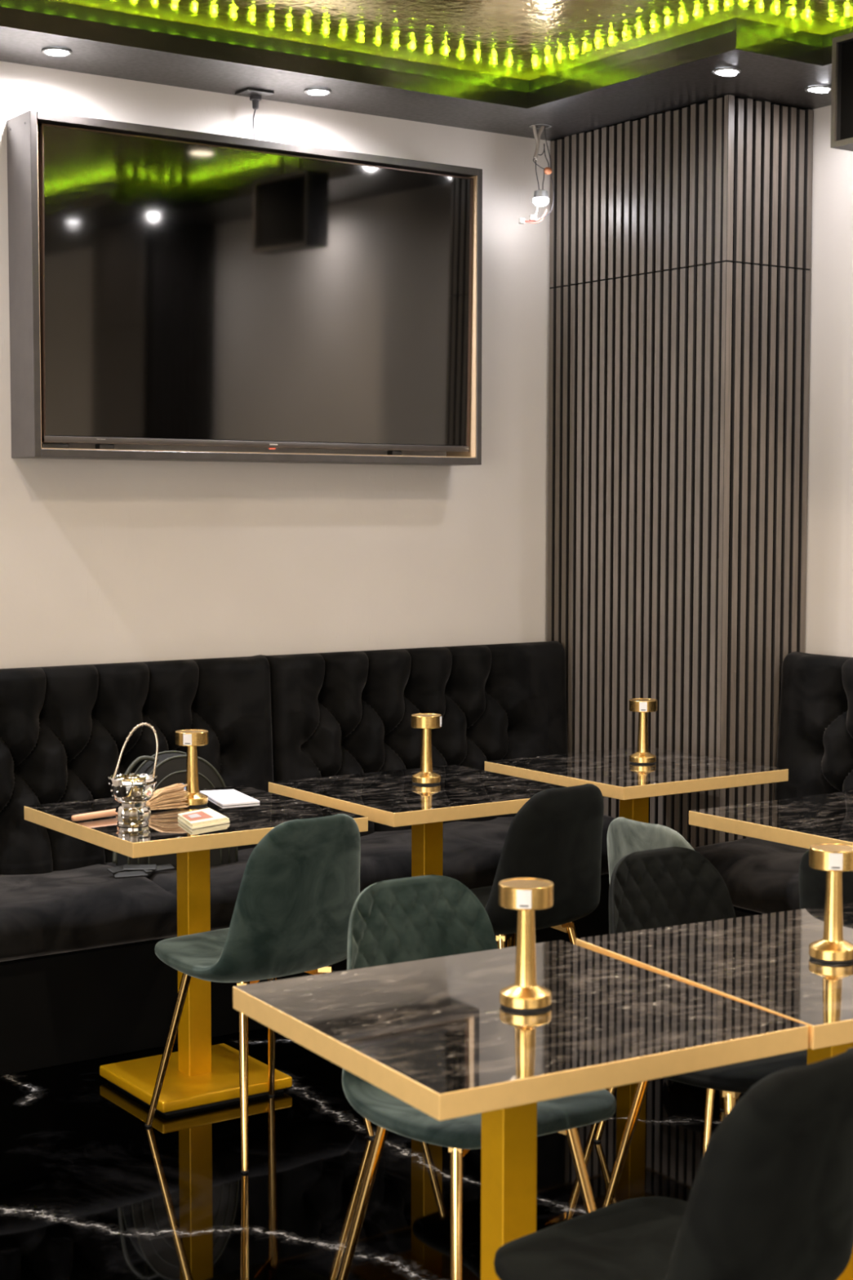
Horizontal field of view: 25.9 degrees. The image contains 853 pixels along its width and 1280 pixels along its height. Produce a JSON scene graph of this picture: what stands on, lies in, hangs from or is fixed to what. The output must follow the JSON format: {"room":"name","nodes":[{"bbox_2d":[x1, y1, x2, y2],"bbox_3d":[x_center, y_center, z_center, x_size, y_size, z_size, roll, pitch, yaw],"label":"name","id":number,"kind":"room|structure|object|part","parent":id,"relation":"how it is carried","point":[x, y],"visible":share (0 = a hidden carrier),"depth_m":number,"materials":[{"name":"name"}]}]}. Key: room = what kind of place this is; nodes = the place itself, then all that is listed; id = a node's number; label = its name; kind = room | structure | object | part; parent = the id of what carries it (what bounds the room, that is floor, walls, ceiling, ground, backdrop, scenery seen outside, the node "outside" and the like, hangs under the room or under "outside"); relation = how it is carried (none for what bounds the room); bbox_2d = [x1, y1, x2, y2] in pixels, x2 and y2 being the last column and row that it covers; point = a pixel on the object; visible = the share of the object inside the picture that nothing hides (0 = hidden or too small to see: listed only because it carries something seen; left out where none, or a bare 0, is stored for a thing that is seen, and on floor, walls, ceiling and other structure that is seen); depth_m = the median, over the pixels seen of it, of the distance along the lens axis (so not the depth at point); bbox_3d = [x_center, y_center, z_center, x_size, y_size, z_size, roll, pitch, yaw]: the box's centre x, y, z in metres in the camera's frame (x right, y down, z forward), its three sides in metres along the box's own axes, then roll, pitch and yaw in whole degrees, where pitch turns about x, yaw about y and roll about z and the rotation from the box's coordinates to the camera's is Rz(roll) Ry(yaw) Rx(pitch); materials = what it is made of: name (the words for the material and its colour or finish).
{"room":"restaurant dining area","nodes":[
{"label":"restaurant dining area","id":0,"kind":"room"},
{"bbox_2d":[0,61,550,668],"bbox_3d":[-1.802,-0.398,5.369,6.380,3.150,0.100,-3,5,-35],"label":"wall","id":1,"kind":"structure","parent":0,"point":[102,561],"depth_m":6.23,"materials":[{"name":"paint"}]},
{"bbox_2d":[41,47,72,56],"bbox_3d":[-1.083,-1.722,5.448,0.088,0.010,0.088,-3,5,-35],"label":"recessed light","id":2,"kind":"object","parent":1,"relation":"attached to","point":[54,51],"visible":1,"depth_m":5.43,"materials":[{"name":"grey"}]},
{"bbox_2d":[6,110,482,466],"bbox_3d":[-0.537,-1.087,6.029,1.651,1.013,0.181,-3,5,-35],"label":"surround","id":3,"kind":"object","parent":1,"relation":"attached to","point":[23,129],"visible":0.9,"depth_m":5.63,"materials":[{"name":"grey metal"}]},
{"bbox_2d":[39,123,473,455],"bbox_3d":[-0.513,-1.081,6.007,1.576,0.959,0.077,-3,6,-35],"label":"television","id":4,"kind":"object","parent":3,"relation":"attached to","point":[192,294],"visible":0.9,"depth_m":5.93,"materials":[{"name":"black plastic"}]},
{"bbox_2d":[235,88,274,139],"bbox_3d":[-0.553,-1.645,5.991,0.096,0.239,0.086,-3,5,-35],"label":"ceiling mount","id":5,"kind":"object","parent":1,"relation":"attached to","point":[255,95],"visible":0.84,"depth_m":5.99,"materials":[{"name":"black plastic"}]},
{"bbox_3d":[-0.553,-1.760,5.983,0.096,0.007,0.086,-3,5,-35],"label":"plate","id":6,"kind":"part","parent":5,"relation":"part of","materials":[{"name":"black plastic"}]},
{"bbox_2d":[303,88,331,95],"bbox_3d":[-0.349,-1.757,5.964,0.088,0.010,0.088,-3,5,-35],"label":"recessed light","id":7,"kind":"object","parent":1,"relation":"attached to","point":[313,91],"visible":1,"depth_m":5.95,"materials":[{"name":"grey"}]},
{"bbox_2d":[0,6,831,108],"bbox_3d":[0.288,-1.495,1.811,5.850,0.054,7.216,-3,5,-35],"label":"trim","id":8,"kind":"structure","parent":1,"relation":"attached to","point":[12,18],"depth_m":5.61,"materials":[{"name":"black paint"}]},
{"bbox_2d":[518,124,554,224],"bbox_3d":[0.387,-1.629,6.511,0.156,0.349,0.080,-3,5,-35],"label":"spotlight","id":9,"kind":"object","parent":1,"relation":"hanging from","point":[540,198],"visible":1,"depth_m":6.51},
{"bbox_2d":[711,67,741,76],"bbox_3d":[0.917,-1.736,5.684,0.088,0.014,0.088,-3,5,-35],"label":"recessed light","id":10,"kind":"object","parent":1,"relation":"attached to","point":[729,72],"visible":1,"depth_m":5.67,"materials":[{"name":"grey"}]},
{"bbox_2d":[804,85,831,93],"bbox_3d":[1.248,-1.752,5.919,0.088,0.015,0.088,-3,5,-35],"label":"recessed light","id":11,"kind":"object","parent":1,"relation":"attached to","point":[813,89],"visible":0.97,"depth_m":5.90,"materials":[{"name":"grey"}]},
{"bbox_2d":[0,1027,745,1279],"bbox_3d":[0.350,1.451,2.301,6.480,0.100,7.800,-3,5,-35],"label":"floor","id":12,"kind":"structure","parent":0,"point":[89,1191],"depth_m":4.31,"materials":[{"name":"black stone"}]},
{"bbox_2d":[0,654,347,1075],"bbox_3d":[-1.162,0.637,5.427,1.860,1.078,0.648,-3,5,-35],"label":"sofa","id":13,"kind":"object","parent":12,"relation":"on","point":[82,977],"visible":0.62,"depth_m":5.57,"materials":[{"name":"black fabric"}]},
{"bbox_3d":[-1.135,0.790,5.398,1.860,0.178,0.552,-3,5,-35],"label":"seat","id":14,"kind":"part","parent":13,"relation":"part of","materials":[{"name":"fabric"}]},
{"bbox_3d":[-1.293,0.404,5.599,1.860,0.638,0.189,-3,5,-35],"label":"backrest","id":15,"kind":"part","parent":13,"relation":"part of","materials":[{"name":"black fabric"}]},
{"bbox_2d":[106,750,238,878],"bbox_3d":[-0.779,0.519,5.630,0.432,0.344,0.200,-2,5,-28],"label":"shoulder bag","id":16,"kind":"object","parent":13,"relation":"on","point":[171,768],"visible":0.42,"depth_m":5.61,"materials":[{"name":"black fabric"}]},
{"bbox_3d":[-0.736,0.545,5.631,0.290,0.290,0.009,-2,5,-28],"label":"panel","id":17,"kind":"part","parent":16,"relation":"part of","materials":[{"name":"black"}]},
{"bbox_2d":[24,785,368,1115],"bbox_3d":[-0.625,0.833,5.001,0.678,0.750,0.678,-3,5,-34],"label":"bistro table","id":18,"kind":"object","parent":12,"relation":"on","point":[202,1073],"visible":0.88,"depth_m":4.95,"materials":[{"name":"black stone"}]},
{"bbox_2d":[71,782,189,821],"bbox_3d":[-0.786,0.428,4.913,0.353,0.065,0.057,-4,6,-44],"label":"book","id":19,"kind":"object","parent":18,"relation":"on","point":[171,797],"visible":0.76,"depth_m":4.97,"materials":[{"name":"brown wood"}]},
{"bbox_3d":[-0.827,0.450,4.873,0.236,0.026,0.022,-4,6,-44],"label":"handle","id":20,"kind":"part","parent":19,"relation":"part of","materials":[{"name":"brown wood"}]},
{"bbox_2d":[108,722,158,827],"bbox_3d":[-0.750,0.343,4.745,0.121,0.261,0.121,0,4,5],"label":"basket","id":21,"kind":"object","parent":18,"relation":"on","point":[132,791],"visible":1,"depth_m":4.72,"materials":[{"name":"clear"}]},
{"bbox_2d":[108,773,157,804],"bbox_3d":[-0.750,0.381,4.747,0.124,0.066,0.124,-3,5,-35],"label":"bowl","id":22,"kind":"object","parent":21,"relation":"on","point":[132,788],"depth_m":4.71,"materials":[{"name":"clear glass"}]},
{"bbox_3d":[-0.746,0.284,4.754,0.119,0.144,0.032,-1,4,-9],"label":"handle","id":23,"kind":"part","parent":21,"relation":"part of","materials":[{"name":"silver metal"}]},
{"bbox_2d":[175,728,208,807],"bbox_3d":[-0.640,0.349,5.077,0.089,0.202,0.090,1,4,9],"label":"table lamp","id":24,"kind":"object","parent":18,"relation":"on","point":[192,739],"visible":0.89,"depth_m":5.06,"materials":[{"name":"gold metal"}]},
{"bbox_3d":[-0.640,0.266,5.071,0.089,0.036,0.089,1,4,9],"label":"lamp shade","id":25,"kind":"part","parent":24,"relation":"part of","materials":[{"name":"gold metal"}]},
{"bbox_3d":[-0.640,0.350,5.077,0.037,0.132,0.037,1,4,9],"label":"stem","id":26,"kind":"part","parent":24,"relation":"part of","materials":[{"name":"gold metal"}]},
{"bbox_3d":[-0.626,1.180,5.026,0.386,0.030,0.386,-3,5,-34],"label":"plate","id":27,"kind":"part","parent":18,"relation":"part of","materials":[{"name":"gold metal"}]},
{"bbox_2d":[177,817,230,829],"bbox_3d":[-0.579,0.466,4.819,0.114,0.005,0.239,-1,4,-20],"label":"card","id":28,"kind":"object","parent":18,"relation":"on","point":[179,818],"visible":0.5,"depth_m":4.74,"materials":[{"name":"beige paper"}]},
{"bbox_2d":[178,816,229,826],"bbox_3d":[-0.579,0.461,4.824,0.110,0.004,0.232,-1,4,-20],"label":"card","id":29,"kind":"object","parent":28,"relation":"on","point":[228,819],"visible":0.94,"depth_m":4.75,"materials":[{"name":"beige paper"}]},
{"bbox_2d":[177,808,227,824],"bbox_3d":[-0.582,0.456,4.819,0.108,0.004,0.227,-1,4,-20],"label":"card","id":30,"kind":"object","parent":29,"relation":"on","point":[206,815],"visible":1,"depth_m":4.80,"materials":[{"name":"beige paper"}]},
{"bbox_2d":[181,811,213,821],"bbox_3d":[-0.593,0.455,4.806,0.071,0.001,0.148,-1,4,-20],"label":"picture","id":31,"kind":"object","parent":30,"relation":"on","point":[190,815],"depth_m":4.81,"materials":[{"name":"brown"}]},
{"bbox_2d":[200,789,259,805],"bbox_3d":[-0.548,0.439,5.196,0.112,0.006,0.252,-1,4,-21],"label":"note card","id":32,"kind":"object","parent":18,"relation":"on","point":[224,797],"visible":0.99,"depth_m":5.18,"materials":[{"name":"white paper"}]},
{"bbox_2d":[145,813,374,1173],"bbox_3d":[-0.408,0.820,4.617,0.448,0.830,0.492,-3,5,-40],"label":"velvet chair","id":33,"kind":"object","parent":12,"relation":"on","point":[300,888],"visible":0.98,"depth_m":4.42,"materials":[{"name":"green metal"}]},
{"bbox_3d":[-0.645,1.016,4.667,0.136,0.430,0.023,1,4,15],"label":"leg","id":34,"kind":"part","parent":33,"relation":"part of","materials":[{"name":"gold metal"}]},
{"bbox_3d":[-0.435,1.034,4.420,0.023,0.430,0.136,0,4,-6],"label":"leg","id":35,"kind":"part","parent":33,"relation":"part of","materials":[{"name":"gold metal"}]},
{"bbox_3d":[-0.429,0.770,4.638,0.448,0.094,0.428,-3,5,-40],"label":"seat","id":36,"kind":"part","parent":33,"relation":"part of","materials":[{"name":"green fabric"}]},
{"bbox_3d":[-0.404,1.002,4.869,0.023,0.430,0.136,0,4,-6],"label":"leg","id":37,"kind":"part","parent":33,"relation":"part of","materials":[{"name":"gold metal"}]},
{"bbox_3d":[-0.289,0.592,4.460,0.410,0.353,0.125,-3,5,-40],"label":"backrest","id":38,"kind":"part","parent":33,"relation":"part of","materials":[{"name":"green fabric"}]},
{"bbox_3d":[-0.195,1.020,4.622,0.136,0.430,0.023,1,4,15],"label":"leg","id":39,"kind":"part","parent":33,"relation":"part of","materials":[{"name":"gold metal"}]},
{"bbox_2d":[268,764,564,876],"bbox_3d":[0.002,0.802,5.447,0.678,0.750,0.678,-3,5,-34],"label":"bistro table","id":40,"kind":"object","parent":12,"relation":"on","point":[389,797],"visible":0.42,"depth_m":5.36,"materials":[{"name":"black stone"}]},
{"bbox_2d":[411,713,441,785],"bbox_3d":[0.000,0.322,5.483,0.090,0.202,0.089,1,4,13],"label":"table lamp","id":41,"kind":"object","parent":40,"relation":"on","point":[425,722],"visible":1,"depth_m":5.46,"materials":[{"name":"gold metal"}]},
{"bbox_3d":[0.000,0.322,5.483,0.037,0.132,0.037,1,4,13],"label":"stem","id":42,"kind":"part","parent":41,"relation":"part of","materials":[{"name":"gold metal"}]},
{"bbox_3d":[0.000,0.239,5.478,0.089,0.036,0.089,1,4,13],"label":"lamp shade","id":43,"kind":"part","parent":41,"relation":"part of","materials":[{"name":"gold metal"}]},
{"bbox_2d":[263,640,616,947],"bbox_3d":[0.112,0.577,6.309,1.232,1.078,0.648,-3,5,-35],"label":"sofa","id":44,"kind":"object","parent":12,"relation":"on","point":[342,713],"visible":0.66,"depth_m":6.34,"materials":[{"name":"black fabric"}]},
{"bbox_3d":[-0.019,0.344,6.482,1.232,0.638,0.189,-3,5,-35],"label":"backrest","id":45,"kind":"part","parent":44,"relation":"part of","materials":[{"name":"black fabric"}]},
{"bbox_3d":[0.139,0.729,6.281,1.232,0.178,0.552,-3,5,-35],"label":"seat","id":46,"kind":"part","parent":44,"relation":"part of","materials":[{"name":"fabric"}]},
{"bbox_2d":[337,875,616,1279],"bbox_3d":[0.086,0.899,3.515,0.448,0.830,0.492,-3,5,-33],"label":"velvet chair","id":47,"kind":"object","parent":12,"relation":"on","point":[425,917],"visible":0.56,"depth_m":3.56,"materials":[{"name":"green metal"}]},
{"bbox_3d":[-0.125,1.095,3.564,0.136,0.430,0.023,2,4,22],"label":"leg","id":48,"kind":"part","parent":47,"relation":"part of","materials":[{"name":"gold metal"}]},
{"bbox_3d":[-0.014,0.649,3.652,0.410,0.353,0.125,-3,5,-33],"label":"backrest","id":49,"kind":"part","parent":47,"relation":"part of","materials":[{"name":"green fabric"}]},
{"bbox_3d":[0.052,1.114,3.293,0.023,0.430,0.136,0,4,1],"label":"leg","id":50,"kind":"part","parent":47,"relation":"part of","materials":[{"name":"gold metal"}]},
{"bbox_3d":[0.104,0.852,3.485,0.448,0.094,0.428,-3,5,-33],"label":"seat","id":51,"kind":"part","parent":47,"relation":"part of","materials":[{"name":"green fabric"}]},
{"bbox_3d":[0.316,1.102,3.464,0.136,0.430,0.023,2,4,22],"label":"leg","id":52,"kind":"part","parent":47,"relation":"part of","materials":[{"name":"gold metal"}]},
{"bbox_2d":[232,939,808,1279],"bbox_3d":[0.135,0.971,3.063,0.678,0.750,0.678,-2,5,-31],"label":"bistro table","id":53,"kind":"object","parent":12,"relation":"on","point":[435,1035],"visible":1,"depth_m":2.96,"materials":[{"name":"black stone"}]},
{"bbox_2d":[498,877,553,1012],"bbox_3d":[0.162,0.496,3.027,0.089,0.202,0.090,1,4,8],"label":"table lamp","id":54,"kind":"object","parent":53,"relation":"on","point":[526,895],"visible":1,"depth_m":3.01,"materials":[{"name":"gold metal"}]},
{"bbox_3d":[0.162,0.496,3.027,0.037,0.132,0.037,1,4,8],"label":"stem","id":55,"kind":"part","parent":54,"relation":"part of","materials":[{"name":"gold metal"}]},
{"bbox_3d":[0.162,0.413,3.022,0.089,0.036,0.089,1,4,8],"label":"lamp shade","id":56,"kind":"part","parent":54,"relation":"part of","materials":[{"name":"gold metal"}]},
{"bbox_2d":[469,783,604,948],"bbox_3d":[0.233,0.786,5.116,0.448,0.830,0.492,-3,5,-39],"label":"velvet chair","id":57,"kind":"object","parent":12,"relation":"on","point":[556,837],"visible":0.65,"depth_m":4.92,"materials":[{"name":"black fabric"}]},
{"bbox_3d":[0.203,0.999,4.919,0.023,0.430,0.136,0,4,-5],"label":"leg","id":58,"kind":"part","parent":57,"relation":"part of","materials":[{"name":"gold metal"}]},
{"bbox_3d":[0.240,0.968,5.368,0.023,0.430,0.136,0,4,-5],"label":"leg","id":59,"kind":"part","parent":57,"relation":"part of","materials":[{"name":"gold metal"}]},
{"bbox_3d":[0.213,0.735,5.137,0.448,0.094,0.428,-3,5,-39],"label":"seat","id":60,"kind":"part","parent":57,"relation":"part of","materials":[{"name":"black fabric"}]},
{"bbox_3d":[0.446,0.986,5.118,0.136,0.430,0.023,1,4,16],"label":"leg","id":61,"kind":"part","parent":57,"relation":"part of","materials":[{"name":"gold metal"}]},
{"bbox_2d":[484,746,788,822],"bbox_3d":[0.658,0.770,5.913,0.678,0.750,0.678,-3,5,-35],"label":"bistro table","id":62,"kind":"object","parent":12,"relation":"on","point":[611,771],"visible":0.44,"depth_m":5.77,"materials":[{"name":"black stone"}]},
{"bbox_2d":[629,697,657,764],"bbox_3d":[0.691,0.291,5.931,0.089,0.202,0.090,1,4,7],"label":"table lamp","id":63,"kind":"object","parent":62,"relation":"on","point":[643,706],"visible":1,"depth_m":5.91,"materials":[{"name":"gold metal"}]},
{"bbox_3d":[0.691,0.292,5.932,0.037,0.132,0.037,1,4,7],"label":"stem","id":64,"kind":"part","parent":63,"relation":"part of","materials":[{"name":"gold metal"}]},
{"bbox_3d":[0.691,0.208,5.926,0.089,0.036,0.089,1,4,7],"label":"lamp shade","id":65,"kind":"part","parent":63,"relation":"part of","materials":[{"name":"gold metal"}]},
{"bbox_2d":[593,817,724,1155],"bbox_3d":[0.691,0.829,4.520,0.492,0.830,0.448,-3,5,-35],"label":"velvet chair","id":66,"kind":"object","parent":12,"relation":"on","point":[625,837],"visible":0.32,"depth_m":4.35,"materials":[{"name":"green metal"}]},
{"bbox_3d":[0.483,1.024,4.580,0.136,0.430,0.023,0,4,0],"label":"leg","id":67,"kind":"part","parent":66,"relation":"part of","materials":[{"name":"gold metal"}]},
{"bbox_3d":[0.541,0.598,4.398,0.125,0.353,0.410,-3,5,-35],"label":"backrest","id":68,"kind":"part","parent":66,"relation":"part of","materials":[{"name":"green fabric"}]},
{"bbox_3d":[0.662,1.042,4.323,0.023,0.430,0.136,2,4,21],"label":"leg","id":69,"kind":"part","parent":66,"relation":"part of","materials":[{"name":"gold metal"}]},
{"bbox_3d":[0.749,1.011,4.765,0.023,0.430,0.136,2,4,21],"label":"leg","id":70,"kind":"part","parent":66,"relation":"part of","materials":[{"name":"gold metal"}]},
{"bbox_2d":[493,1047,852,1279],"bbox_3d":[0.371,0.958,2.679,0.448,0.830,0.492,-4,5,-42],"label":"velvet chair","id":71,"kind":"object","parent":12,"relation":"on","point":[771,1197],"visible":1,"depth_m":2.48,"materials":[{"name":"black fabric"}]},
{"bbox_3d":[0.350,0.908,2.700,0.448,0.094,0.428,-3,5,-42],"label":"seat","id":72,"kind":"part","parent":71,"relation":"part of","materials":[{"name":"black fabric"}]},
{"bbox_3d":[0.494,0.730,2.526,0.410,0.353,0.125,-3,5,-42],"label":"backrest","id":73,"kind":"part","parent":71,"relation":"part of","materials":[{"name":"black fabric"}]},
{"bbox_2d":[546,94,813,847],"bbox_3d":[0.869,-0.354,6.598,0.398,2.897,0.938,-3,5,-35],"label":"column","id":74,"kind":"structure","parent":12,"relation":"on","point":[680,238],"depth_m":6.28,"materials":[{"name":"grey wood"}]},
{"bbox_2d":[602,846,807,1207],"bbox_3d":[0.621,0.877,3.830,0.448,0.830,0.492,-3,5,-35],"label":"velvet chair","id":75,"kind":"object","parent":12,"relation":"on","point":[673,886],"visible":0.34,"depth_m":3.94,"materials":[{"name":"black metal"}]},
{"bbox_3d":[0.409,1.073,3.873,0.136,0.430,0.023,2,4,21],"label":"leg","id":76,"kind":"part","parent":75,"relation":"part of","materials":[{"name":"gold metal"}]},
{"bbox_3d":[0.516,0.628,3.964,0.410,0.353,0.125,-3,5,-35],"label":"backrest","id":77,"kind":"part","parent":75,"relation":"part of","materials":[{"name":"black fabric"}]},
{"bbox_3d":[0.594,1.093,3.607,0.023,0.430,0.136,0,4,0],"label":"leg","id":78,"kind":"part","parent":75,"relation":"part of","materials":[{"name":"gold metal"}]},
{"bbox_3d":[0.639,0.831,3.801,0.448,0.094,0.428,-3,5,-35],"label":"seat","id":79,"kind":"part","parent":75,"relation":"part of","materials":[{"name":"black fabric"}]},
{"bbox_2d":[575,902,852,1279],"bbox_3d":[0.741,0.948,3.403,0.678,0.750,0.678,-2,5,-29],"label":"bistro table","id":80,"kind":"object","parent":12,"relation":"on","point":[762,962],"visible":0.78,"depth_m":3.35,"materials":[{"name":"black stone"}]},
{"bbox_2d":[808,843,852,963],"bbox_3d":[0.734,0.474,3.349,0.089,0.202,0.090,1,4,10],"label":"table lamp","id":81,"kind":"object","parent":80,"relation":"on","point":[835,859],"visible":1,"depth_m":3.33,"materials":[{"name":"gold metal"}]},
{"bbox_3d":[0.734,0.391,3.344,0.089,0.036,0.089,1,4,10],"label":"lamp shade","id":82,"kind":"part","parent":81,"relation":"part of","materials":[{"name":"gold metal"}]},
{"bbox_3d":[0.734,0.474,3.349,0.037,0.132,0.037,1,4,10],"label":"stem","id":83,"kind":"part","parent":81,"relation":"part of","materials":[{"name":"gold metal"}]},
{"bbox_2d":[688,790,852,848],"bbox_3d":[1.177,0.840,4.941,0.678,0.750,0.678,-3,5,-35],"label":"bistro table","id":84,"kind":"object","parent":12,"relation":"on","point":[803,822],"visible":0.7,"depth_m":4.90,"materials":[{"name":"gold metal"}]},
{"bbox_2d":[693,651,852,917],"bbox_3d":[1.575,0.642,5.420,0.648,1.078,1.880,-3,5,-35],"label":"sofa","id":85,"kind":"object","parent":12,"relation":"on","point":[815,735],"visible":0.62,"depth_m":6.08,"materials":[{"name":"black fabric"}]},
{"bbox_3d":[1.535,0.794,5.403,0.552,0.178,1.880,-3,5,-35],"label":"seat","id":86,"kind":"part","parent":85,"relation":"part of","materials":[{"name":"fabric"}]},
{"bbox_3d":[1.763,0.414,5.535,0.189,0.638,1.880,-3,5,-35],"label":"backrest","id":87,"kind":"part","parent":85,"relation":"part of","materials":[{"name":"black fabric"}]},
{"bbox_2d":[799,849,852,909],"bbox_3d":[1.077,0.857,4.131,0.492,0.830,0.448,-3,5,-35],"label":"velvet chair","id":88,"kind":"object","parent":12,"relation":"on","point":[812,882],"visible":0.22,"depth_m":4.04,"materials":[{"name":"black fabric"}]},
{"bbox_2d":[50,0,852,80],"bbox_3d":[0.355,-1.641,2.082,6.480,0.100,7.800,-3,5,-35],"label":"ceiling","id":89,"kind":"structure","parent":0,"point":[528,40],"depth_m":5.50,"materials":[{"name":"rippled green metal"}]},
{"bbox_2d":[830,32,852,151],"bbox_3d":[1.329,-1.602,5.155,0.106,0.408,0.450,-3,5,-35],"label":"display box","id":90,"kind":"object","parent":89,"relation":"hanging from","point":[842,85],"visible":1,"depth_m":5.30,"materials":[{"name":"black plastic"}]},
{"bbox_3d":[1.335,-1.553,5.163,0.080,0.276,0.414,-3,5,-35],"label":"panel","id":91,"kind":"part","parent":90,"relation":"part of","materials":[{"name":"black glass"}]},
{"bbox_2d":[804,105,852,657],"bbox_3d":[2.973,-0.294,4.001,0.100,3.150,7.600,-3,5,-35],"label":"wall","id":92,"kind":"structure","parent":0,"point":[828,625],"depth_m":6.22,"materials":[{"name":"paint"}]},
{"bbox_2d":[0,26,831,141],"bbox_3d":[0.355,-1.514,2.091,6.280,0.051,7.600,-3,5,-35],"label":"ceiling","id":93,"kind":"structure","parent":92,"relation":"attached to","point":[763,77],"depth_m":5.90,"materials":[{"name":"grey paint"}]},
{"bbox_2d":[0,0,852,92],"bbox_3d":[0.355,-1.565,2.087,6.280,0.052,7.600,-3,5,-35],"label":"trim","id":94,"kind":"structure","parent":92,"relation":"attached to","point":[46,6],"depth_m":5.66,"materials":[{"name":"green paint"}]}
]}

